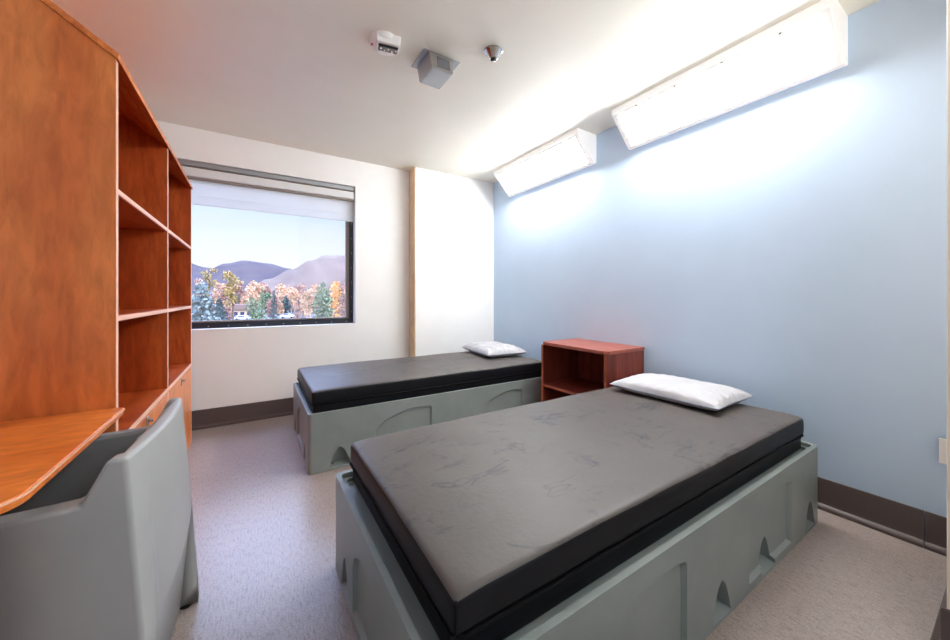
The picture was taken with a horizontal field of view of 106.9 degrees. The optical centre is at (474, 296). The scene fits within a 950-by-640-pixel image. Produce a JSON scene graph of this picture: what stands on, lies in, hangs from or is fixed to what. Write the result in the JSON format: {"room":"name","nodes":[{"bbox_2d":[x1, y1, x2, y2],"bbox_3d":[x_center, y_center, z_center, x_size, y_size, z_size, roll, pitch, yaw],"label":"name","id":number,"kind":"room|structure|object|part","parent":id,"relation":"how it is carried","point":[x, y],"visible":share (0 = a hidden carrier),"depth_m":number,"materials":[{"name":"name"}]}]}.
{"room":"psychiatric patient room","nodes":[
{"label":"psychiatric patient room","id":0,"kind":"room"},
{"bbox_2d":[156,120,408,410],"bbox_3d":[-1.399,-0.155,3.656,3.560,2.530,0.160,0,0,-32],"label":"wall","id":1,"kind":"structure","parent":0,"point":[231,366],"depth_m":3.46,"materials":[{"name":"white paint"}]},
{"bbox_2d":[192,397,292,430],"bbox_3d":[-1.794,1.032,3.292,2.503,0.155,0.034,0,0,-32],"label":"baseboard","id":2,"kind":"structure","parent":1,"relation":"attached to","point":[234,414],"depth_m":3.12,"materials":[{"name":"brown rubber"}]},
{"bbox_2d":[178,159,353,221],"bbox_3d":[-1.954,-0.967,3.273,1.601,0.360,0.078,0,0,-32],"label":"roller blind","id":3,"kind":"object","parent":1,"relation":"attached to","point":[213,185],"visible":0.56,"depth_m":3.26,"materials":[{"name":"white fabric"}]},
{"bbox_3d":[-1.956,-1.127,3.277,1.601,0.042,0.070,0,0,-32],"label":"head rail","id":4,"kind":"part","parent":3,"relation":"part of","materials":[{"name":"grey metal"}]},
{"bbox_2d":[192,221,352,328],"bbox_3d":[-1.993,-0.436,3.336,1.613,1.423,0.065,0,0,-32],"label":"window","id":5,"kind":"structure","parent":1,"relation":"in","point":[348,318],"depth_m":3.59,"materials":[{"name":"black metal"}]},
{"bbox_3d":[-1.994,-0.463,3.337,1.613,1.371,0.063,0,0,-32],"label":"frame","id":6,"kind":"part","parent":5,"relation":"part of","materials":[{"name":"black metal"}]},
{"bbox_2d":[409,167,415,356],"bbox_3d":[-0.694,-0.155,3.906,0.013,2.530,0.166,0,0,-32],"label":"trim","id":7,"kind":"structure","parent":1,"relation":"attached to","point":[412,173],"depth_m":3.89,"materials":[{"name":"brown wood"}]},
{"bbox_2d":[416,167,493,355],"bbox_3d":[-0.248,-0.155,4.190,1.043,2.530,0.160,0,0,-32],"label":"wall column","id":8,"kind":"structure","parent":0,"point":[455,214],"depth_m":4.09,"materials":[{"name":"white paint"}]},
{"bbox_2d":[51,0,879,182],"bbox_3d":[-0.051,-1.470,1.509,3.760,0.100,5.510,0,0,-32],"label":"ceiling","id":9,"kind":"structure","parent":0,"point":[307,75],"depth_m":2.11,"materials":[{"name":"paint"}]},
{"bbox_2d":[369,30,400,55],"bbox_3d":[-0.503,-1.388,1.957,0.168,0.063,0.168,0,0,-20],"label":"fire alarm strobe","id":10,"kind":"object","parent":9,"relation":"attached to","point":[385,43],"visible":1,"depth_m":1.91,"materials":[{"name":"white plastic"}]},
{"bbox_2d":[379,43,397,49],"bbox_3d":[-0.472,-1.363,1.918,0.104,0.009,0.005,0,0,-20],"label":"fire alarm strobe","id":11,"kind":"object","parent":10,"relation":"hanging from","point":[389,46],"depth_m":1.92,"materials":[{"name":"white plastic"}]},
{"bbox_2d":[411,48,459,88],"bbox_3d":[-0.237,-1.368,2.142,0.237,0.103,0.206,0,0,-32],"label":"housing","id":12,"kind":"object","parent":9,"relation":"attached to","point":[434,69],"visible":1,"depth_m":2.08,"materials":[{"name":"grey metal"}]},
{"bbox_3d":[-0.241,-1.417,2.147,0.237,0.004,0.193,0,0,-32],"label":"mounting plate","id":13,"kind":"part","parent":12,"relation":"part of","materials":[{"name":"grey metal"}]},
{"bbox_2d":[484,45,501,61],"bbox_3d":[0.105,-1.390,2.032,0.106,0.060,0.106,0,0,-32],"label":"sprinkler head","id":14,"kind":"object","parent":9,"relation":"attached to","point":[492,52],"visible":1,"depth_m":2.01},
{"bbox_2d":[171,415,946,639],"bbox_3d":[-0.011,1.160,1.446,3.760,0.100,5.360,0,0,-32],"label":"floor","id":15,"kind":"structure","parent":0,"point":[265,527],"depth_m":1.42,"materials":[{"name":"grey carpet"}]},
{"bbox_2d":[0,407,124,514],"bbox_3d":[-1.299,0.745,0.762,0.639,0.730,0.698,0,0,-32],"label":"desk","id":16,"kind":"object","parent":15,"relation":"on","point":[33,451],"visible":1,"depth_m":0.90,"materials":[{"name":"brown wood"}]},
{"bbox_2d":[0,0,192,450],"bbox_3d":[-1.951,-0.085,1.793,0.631,2.391,1.745,0,0,-32],"label":"bookcase","id":17,"kind":"object","parent":15,"relation":"on","point":[96,200],"visible":0.8,"depth_m":1.18,"materials":[{"name":"brown wood"}]},
{"bbox_3d":[-1.505,-0.073,1.063,0.610,2.365,0.022,0,0,-32],"label":"panel","id":18,"kind":"part","parent":17,"relation":"part of","materials":[{"name":"brown wood"}]},
{"bbox_3d":[-1.956,-1.050,1.790,0.619,0.462,1.745,0,0,-32],"label":"panel","id":19,"kind":"part","parent":17,"relation":"part of","materials":[{"name":"brown wood"}]},
{"bbox_3d":[-1.728,0.075,1.428,0.596,0.022,0.832,0,0,-32],"label":"shelf","id":20,"kind":"part","parent":17,"relation":"part of","materials":[{"name":"brown wood"}]},
{"bbox_3d":[-1.728,-0.371,1.428,0.596,0.022,0.832,0,0,-32],"label":"shelf","id":21,"kind":"part","parent":17,"relation":"part of","materials":[{"name":"brown wood"}]},
{"bbox_3d":[-1.728,0.514,1.428,0.596,0.022,0.832,0,0,-32],"label":"shelf","id":22,"kind":"part","parent":17,"relation":"part of","materials":[{"name":"brown wood"}]},
{"bbox_3d":[-1.482,0.736,1.582,0.020,0.412,0.828,0,0,-32],"label":"drawer","id":23,"kind":"part","parent":17,"relation":"part of","materials":[{"name":"brown wood"}]},
{"bbox_3d":[-2.417,-0.073,2.514,0.610,2.365,0.022,0,0,-32],"label":"panel","id":24,"kind":"part","parent":17,"relation":"part of","materials":[{"name":"brown wood"}]},
{"bbox_3d":[-2.183,0.075,2.154,0.596,0.022,0.835,0,0,-32],"label":"shelf","id":25,"kind":"part","parent":17,"relation":"part of","materials":[{"name":"brown wood"}]},
{"bbox_3d":[-2.183,-0.371,2.154,0.596,0.022,0.835,0,0,-32],"label":"shelf","id":26,"kind":"part","parent":17,"relation":"part of","materials":[{"name":"brown wood"}]},
{"bbox_3d":[-1.938,0.736,2.308,0.020,0.412,0.831,0,0,-32],"label":"drawer","id":27,"kind":"part","parent":17,"relation":"part of","materials":[{"name":"brown wood"}]},
{"bbox_3d":[-2.183,0.514,2.154,0.596,0.022,0.835,0,0,-32],"label":"shelf","id":28,"kind":"part","parent":17,"relation":"part of","materials":[{"name":"brown wood"}]},
{"bbox_3d":[-1.938,1.030,2.308,0.020,0.160,0.831,0,0,-32],"label":"panel","id":29,"kind":"part","parent":17,"relation":"part of","materials":[{"name":"brown wood"}]},
{"bbox_2d":[0,398,198,639],"bbox_3d":[-1.108,0.735,0.918,0.542,0.751,0.586,0,0,-30],"label":"chair","id":30,"kind":"object","parent":15,"relation":"on","point":[105,549],"visible":0.98,"depth_m":0.78,"materials":[{"name":"grey plastic"}]},
{"bbox_2d":[293,377,540,474],"bbox_3d":[-0.413,0.922,3.153,2.085,0.376,0.980,0,0,-32],"label":"platform bed","id":31,"kind":"object","parent":15,"relation":"on","point":[325,440],"visible":0.55,"depth_m":2.50,"materials":[{"name":"grey plastic"}]},
{"bbox_2d":[297,351,540,412],"bbox_3d":[-0.425,0.679,3.149,2.014,0.171,0.914,0,0,-32],"label":"mattress","id":32,"kind":"object","parent":31,"relation":"on","point":[324,388],"visible":0.91,"depth_m":2.77,"materials":[{"name":"black plastic"}]},
{"bbox_2d":[463,341,525,356],"bbox_3d":[0.188,0.537,3.714,0.444,0.114,0.622,0,0,-26],"label":"pillow","id":33,"kind":"object","parent":32,"relation":"on","point":[486,348],"visible":1,"depth_m":3.52,"materials":[{"name":"white fabric"}]},
{"bbox_2d":[336,441,817,639],"bbox_3d":[0.560,0.922,1.604,2.085,0.376,0.980,0,0,-32],"label":"platform bed","id":34,"kind":"object","parent":15,"relation":"on","point":[684,584],"visible":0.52,"depth_m":1.12,"materials":[{"name":"grey plastic"}]},
{"bbox_2d":[349,386,803,639],"bbox_3d":[0.567,0.679,1.616,2.014,0.172,0.914,0,0,-32],"label":"mattress","id":35,"kind":"object","parent":34,"relation":"on","point":[494,520],"visible":0.93,"depth_m":1.14,"materials":[{"name":"black plastic"}]},
{"bbox_2d":[609,373,753,410],"bbox_3d":[1.212,0.545,2.113,0.434,0.099,0.622,0,0,-33],"label":"pillow","id":36,"kind":"object","parent":35,"relation":"on","point":[681,390],"visible":1,"depth_m":1.97,"materials":[{"name":"white fabric"}]},
{"bbox_2d":[541,338,644,401],"bbox_3d":[0.930,0.746,2.859,0.447,0.728,0.672,0,0,-32],"label":"nightstand","id":37,"kind":"object","parent":15,"relation":"on","point":[574,366],"visible":0.53,"depth_m":3.01,"materials":[{"name":"red wood"}]},
{"bbox_3d":[0.763,0.759,3.131,0.441,0.702,0.022,0,0,-32],"label":"panel","id":38,"kind":"part","parent":37,"relation":"part of","materials":[{"name":"red wood"}]},
{"bbox_2d":[544,378,603,393],"bbox_3d":[0.929,0.749,2.858,0.426,0.022,0.615,0,0,-32],"label":"shelf","id":39,"kind":"object","parent":37,"relation":"attached to","point":[566,385],"depth_m":2.97,"materials":[{"name":"red wood"}]},
{"bbox_3d":[1.114,0.759,2.974,0.012,0.702,0.615,0,0,-32],"label":"panel","id":40,"kind":"part","parent":37,"relation":"part of","materials":[{"name":"red wood"}]},
{"bbox_3d":[1.103,0.759,2.590,0.441,0.702,0.022,0,0,-32],"label":"panel","id":41,"kind":"part","parent":37,"relation":"part of","materials":[{"name":"red wood"}]},
{"bbox_2d":[494,0,946,541],"bbox_3d":[1.110,-0.155,3.121,0.120,2.530,4.015,0,0,-32],"label":"wall","id":42,"kind":"structure","parent":0,"point":[786,249],"depth_m":1.93,"materials":[{"name":"blue paint"}]},
{"bbox_2d":[494,128,595,196],"bbox_3d":[0.638,-1.292,3.533,0.240,0.255,1.219,0,0,-32],"label":"wall light","id":43,"kind":"object","parent":42,"relation":"attached to","point":[575,150],"visible":1,"depth_m":3.35,"materials":[{"name":"white plastic"}]},
{"bbox_2d":[612,0,847,149],"bbox_3d":[1.460,-1.292,2.225,0.240,0.255,1.209,0,0,-32],"label":"wall light","id":44,"kind":"object","parent":42,"relation":"attached to","point":[812,43],"visible":1,"depth_m":2.02,"materials":[{"name":"white plastic"}]},
{"bbox_2d":[818,477,923,547],"bbox_3d":[1.109,1.032,2.977,0.034,0.155,3.335,0,0,-32],"label":"baseboard","id":45,"kind":"structure","parent":42,"relation":"attached to","point":[895,519],"depth_m":1.70,"materials":[{"name":"brown rubber"}]},
{"bbox_2d":[924,511,946,556],"bbox_3d":[2.028,1.032,1.514,0.034,0.155,0.117,0,0,-32],"label":"baseboard","id":46,"kind":"structure","parent":42,"relation":"attached to","point":[935,525],"depth_m":1.54,"materials":[{"name":"brown rubber"}]},
{"bbox_2d":[939,438,946,464],"bbox_3d":[2.037,0.665,1.508,0.026,0.108,0.058,0,0,-32],"label":"wall outlet plate","id":47,"kind":"object","parent":42,"relation":"attached to","point":[942,441],"visible":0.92,"depth_m":1.52,"materials":[{"name":"white plastic"}]},
{"bbox_2d":[947,0,949,609],"bbox_3d":[2.209,-0.155,0.676,0.860,2.530,1.495,0,0,-32],"label":"wall","id":48,"kind":"structure","parent":0,"point":[948,1],"depth_m":1.08,"materials":[{"name":"beige paint"}]},
{"bbox_2d":[930,586,949,639],"bbox_3d":[2.117,1.032,0.639,0.735,0.155,1.530,0,0,-32],"label":"baseboard","id":49,"kind":"structure","parent":48,"relation":"attached to","point":[941,631],"depth_m":1.08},
{"label":"outside","id":50,"kind":"structure","parent":0,"visible":0},
{"bbox_2d":[192,309,344,320],"bbox_3d":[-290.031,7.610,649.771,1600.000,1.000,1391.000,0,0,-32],"label":"ground","id":51,"kind":"structure","parent":50,"point":[312,315],"depth_m":135.29,"materials":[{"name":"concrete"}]},
{"bbox_2d":[192,278,202,314],"bbox_3d":[-71.190,1.081,89.981,2.648,12.058,2.407,0,0,-32],"label":"tree","id":52,"kind":"object","parent":51,"relation":"on","point":[196,278],"visible":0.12,"depth_m":90.09,"materials":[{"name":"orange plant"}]},
{"bbox_2d":[192,282,220,320],"bbox_3d":[-32.699,2.664,41.967,6.561,8.892,6.365,0,0,-32],"label":"spruce tree","id":53,"kind":"object","parent":51,"relation":"on","point":[205,308],"visible":0.33,"depth_m":41.67,"materials":[{"name":"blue plant"}]},
{"bbox_2d":[200,267,217,320],"bbox_3d":[-56.627,0.374,74.914,3.146,13.472,3.225,0,0,-32],"label":"tree","id":54,"kind":"object","parent":51,"relation":"on","point":[209,277],"visible":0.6,"depth_m":74.88,"materials":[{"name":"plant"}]},
{"bbox_2d":[211,282,224,313],"bbox_3d":[-88.711,0.917,122.114,4.638,12.386,5.070,0,0,-32],"label":"tree","id":55,"kind":"object","parent":51,"relation":"on","point":[216,293],"visible":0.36,"depth_m":121.69,"materials":[{"name":"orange plant"}]},
{"bbox_2d":[209,299,228,320],"bbox_3d":[-43.634,3.717,59.955,4.556,6.787,4.517,0,0,-32],"label":"spruce tree","id":56,"kind":"object","parent":51,"relation":"on","point":[219,306],"visible":0.35,"depth_m":59.84,"materials":[{"name":"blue plant"}]},
{"bbox_2d":[218,287,231,319],"bbox_3d":[-67.344,2.234,95.110,3.620,9.752,3.884,0,0,-32],"label":"tree","id":57,"kind":"object","parent":51,"relation":"on","point":[222,297],"visible":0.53,"depth_m":94.86,"materials":[{"name":"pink plant"}]},
{"bbox_2d":[222,270,242,319],"bbox_3d":[-58.293,0.294,84.719,4.512,13.633,4.245,0,0,-32],"label":"tree","id":58,"kind":"object","parent":51,"relation":"on","point":[230,285],"visible":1,"depth_m":84.31,"materials":[{"name":"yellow plant"}]},
{"bbox_2d":[234,283,247,303],"bbox_3d":[-117.388,-0.204,176.101,7.527,14.628,7.789,0,0,-32],"label":"tree","id":59,"kind":"object","parent":51,"relation":"on","point":[239,291],"visible":0.31,"depth_m":174.91,"materials":[{"name":"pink plant"}]},
{"bbox_2d":[227,304,257,315],"bbox_3d":[-80.621,4.810,121.705,9.600,4.600,9.200,0,0,-22],"label":"building","id":60,"kind":"structure","parent":51,"relation":"on","point":[239,309],"depth_m":117.95,"materials":[{"name":"beige paint"}]},
{"bbox_2d":[234,315,250,319],"bbox_3d":[-71.162,6.385,108.004,4.442,1.450,1.780,0,0,-12],"label":"car","id":61,"kind":"object","parent":51,"relation":"on","point":[240,316],"visible":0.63,"depth_m":107.21,"materials":[{"name":"white paint"}]},
{"bbox_2d":[239,295,251,303],"bbox_3d":[-98.351,3.310,151.081,5.335,8.463,5.544,0,0,-32],"label":"tree","id":62,"kind":"object","parent":51,"relation":"on","point":[243,301],"visible":0.29,"depth_m":149.79,"materials":[{"name":"orange plant"}]},
{"bbox_2d":[244,287,258,303],"bbox_3d":[-93.786,1.417,147.879,5.462,11.506,5.046,0,0,-32],"label":"tree","id":63,"kind":"object","parent":51,"relation":"on","point":[250,293],"visible":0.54,"depth_m":147.25,"materials":[{"name":"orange plant"}]},
{"bbox_2d":[245,298,261,318],"bbox_3d":[-40.729,3.604,64.822,2.833,7.012,2.790,0,0,-32],"label":"tree","id":64,"kind":"object","parent":51,"relation":"on","point":[254,308],"visible":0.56,"depth_m":64.61,"materials":[{"name":"green plant"}]},
{"bbox_2d":[248,280,265,302],"bbox_3d":[-121.294,-1.189,195.914,8.673,16.598,7.413,0,0,-32],"label":"tree","id":65,"kind":"object","parent":51,"relation":"on","point":[257,289],"visible":0.41,"depth_m":195.55,"materials":[{"name":"orange plant"}]},
{"bbox_2d":[256,288,266,318],"bbox_3d":[-42.356,2.594,70.025,2.681,9.033,2.700,0,0,-32],"label":"conifer","id":66,"kind":"object","parent":51,"relation":"on","point":[262,301],"visible":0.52,"depth_m":69.88,"materials":[{"name":"green plant"}]},
{"bbox_2d":[260,292,271,312],"bbox_3d":[-94.322,2.455,158.880,5.506,9.366,5.214,0,0,-32],"label":"tree","id":67,"kind":"object","parent":51,"relation":"on","point":[266,295],"visible":0.52,"depth_m":158.29,"materials":[{"name":"green plant"}]},
{"bbox_2d":[259,283,274,295],"bbox_3d":[-120.586,-0.182,205.101,9.297,15.991,8.634,0,0,-32],"label":"tree","id":68,"kind":"object","parent":51,"relation":"on","point":[266,286],"visible":0.29,"depth_m":204.14,"materials":[{"name":"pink plant"}]},
{"bbox_2d":[265,296,279,316],"bbox_3d":[-72.497,3.554,126.228,4.668,7.781,3.997,0,0,-32],"label":"tree","id":69,"kind":"object","parent":51,"relation":"on","point":[268,302],"visible":0.51,"depth_m":125.61,"materials":[{"name":"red plant"}]},
{"bbox_2d":[269,290,278,318],"bbox_3d":[-34.260,2.952,60.001,2.280,8.315,2.312,0,0,-32],"label":"conifer","id":70,"kind":"object","parent":51,"relation":"on","point":[273,304],"visible":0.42,"depth_m":59.87,"materials":[{"name":"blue plant"}]},
{"bbox_2d":[271,284,288,305],"bbox_3d":[-100.359,0.081,180.763,9.082,14.254,7.938,0,0,-32],"label":"tree","id":71,"kind":"object","parent":51,"relation":"on","point":[280,288],"visible":0.41,"depth_m":180.50,"materials":[{"name":"orange plant"}]},
{"bbox_2d":[277,293,284,314],"bbox_3d":[-76.376,2.941,136.953,4.348,9.091,4.817,0,0,-32],"label":"tree","id":72,"kind":"object","parent":51,"relation":"on","point":[280,308],"visible":0.6,"depth_m":136.80,"materials":[{"name":"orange plant"}]},
{"bbox_2d":[280,296,291,313],"bbox_3d":[-79.793,3.483,147.776,5.620,8.709,5.423,0,0,-32],"label":"tree","id":73,"kind":"object","parent":51,"relation":"on","point":[286,301],"visible":0.72,"depth_m":147.74,"materials":[{"name":"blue plant"}]},
{"bbox_2d":[280,314,293,317],"bbox_3d":[-62.667,6.385,118.003,4.442,1.450,1.780,0,0,-7],"label":"car","id":74,"kind":"object","parent":51,"relation":"on","point":[283,315],"visible":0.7,"depth_m":117.17,"materials":[{"name":"white paint"}]},
{"bbox_2d":[287,287,300,312],"bbox_3d":[-82.221,1.361,159.357,6.321,11.498,6.226,0,0,-32],"label":"tree","id":75,"kind":"object","parent":51,"relation":"on","point":[293,294],"visible":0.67,"depth_m":158.48,"materials":[{"name":"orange plant"}]},
{"bbox_2d":[292,304,300,317],"bbox_3d":[-43.046,4.326,84.981,2.198,5.568,2.292,0,0,-32],"label":"tree","id":76,"kind":"object","parent":51,"relation":"on","point":[298,311],"visible":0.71,"depth_m":85.04,"materials":[{"name":"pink plant"}]},
{"bbox_2d":[293,283,305,306],"bbox_3d":[-98.352,-0.159,196.261,8.202,15.644,7.823,0,0,-32],"label":"tree","id":77,"kind":"object","parent":51,"relation":"on","point":[298,285],"visible":0.37,"depth_m":195.53,"materials":[{"name":"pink plant"}]},
{"bbox_2d":[299,291,307,316],"bbox_3d":[-61.440,2.611,126.019,4.946,9.354,4.691,0,0,-32],"label":"tree","id":78,"kind":"object","parent":51,"relation":"on","point":[301,299],"visible":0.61,"depth_m":125.40,"materials":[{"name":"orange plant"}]},
{"bbox_2d":[303,288,314,317],"bbox_3d":[-51.916,2.124,110.218,3.580,9.971,4.240,0,0,-32],"label":"tree","id":79,"kind":"object","parent":51,"relation":"on","point":[308,294],"visible":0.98,"depth_m":110.02,"materials":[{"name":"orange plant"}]},
{"bbox_2d":[303,289,316,314],"bbox_3d":[-64.550,2.147,137.166,5.169,10.293,5.062,0,0,-32],"label":"tree","id":80,"kind":"object","parent":51,"relation":"on","point":[311,289],"visible":0.1,"depth_m":137.66,"materials":[{"name":"green plant"}]},
{"bbox_2d":[310,283,320,306],"bbox_3d":[-92.931,-0.359,204.844,8.396,14.938,8.056,0,0,-32],"label":"tree","id":81,"kind":"object","parent":51,"relation":"on","point":[315,287],"visible":0.21,"depth_m":203.39,"materials":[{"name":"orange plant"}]},
{"bbox_2d":[311,288,334,317],"bbox_3d":[-33.911,2.817,79.952,5.639,9.896,5.864,0,0,-32],"label":"tree","id":82,"kind":"object","parent":51,"relation":"on","point":[323,308],"visible":0.81,"depth_m":79.17,"materials":[{"name":"green plant"}]},
{"bbox_2d":[317,282,329,304],"bbox_3d":[-43.118,1.362,100.132,3.522,11.496,3.487,0,0,-32],"label":"pine tree","id":83,"kind":"object","parent":51,"relation":"on","point":[322,285],"visible":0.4,"depth_m":99.82,"materials":[{"name":"green plant"}]},
{"bbox_2d":[328,281,342,316],"bbox_3d":[-35.608,1.457,89.948,3.592,11.305,3.877,0,0,-32],"label":"tree","id":84,"kind":"object","parent":51,"relation":"on","point":[336,291],"visible":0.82,"depth_m":89.73,"materials":[{"name":"orange plant"}]},
{"bbox_2d":[333,288,343,316],"bbox_3d":[-48.987,1.809,126.233,4.172,10.603,4.808,0,0,-32],"label":"tree","id":85,"kind":"object","parent":51,"relation":"on","point":[341,288],"visible":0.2,"depth_m":125.60,"materials":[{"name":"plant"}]},
{"bbox_2d":[337,283,344,298],"bbox_3d":[-74.989,-0.577,199.435,6.998,15.375,8.185,0,0,-32],"label":"tree","id":86,"kind":"object","parent":51,"relation":"on","point":[343,284],"visible":0.16,"depth_m":199.31,"materials":[{"name":"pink plant"}]},
{"bbox_2d":[338,293,344,316],"bbox_3d":[-27.673,3.169,74.992,3.050,7.882,2.426,0,0,-32],"label":"tree","id":87,"kind":"object","parent":51,"relation":"on","point":[342,301],"visible":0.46,"depth_m":74.64,"materials":[{"name":"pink plant"}]},
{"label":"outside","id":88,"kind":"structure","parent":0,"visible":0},
{"bbox_2d":[192,263,211,273],"bbox_3d":[-530.461,-27.241,587.915,351.000,73.942,480.000,0,0,-32],"label":"hill","id":89,"kind":"structure","parent":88,"point":[195,268],"depth_m":583.25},
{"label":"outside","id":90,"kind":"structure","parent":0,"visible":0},
{"bbox_2d":[192,260,289,303],"bbox_3d":[-332.277,-23.237,547.069,300.800,64.694,400.000,0,0,-32],"label":"hill","id":91,"kind":"structure","parent":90,"point":[249,271],"depth_m":472.33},
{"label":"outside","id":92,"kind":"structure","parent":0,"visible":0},
{"bbox_2d":[259,255,344,302],"bbox_3d":[-175.301,-24.387,503.958,280.800,69.320,340.000,0,0,-32],"label":"hill","id":93,"kind":"structure","parent":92,"point":[328,269],"depth_m":404.79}
]}

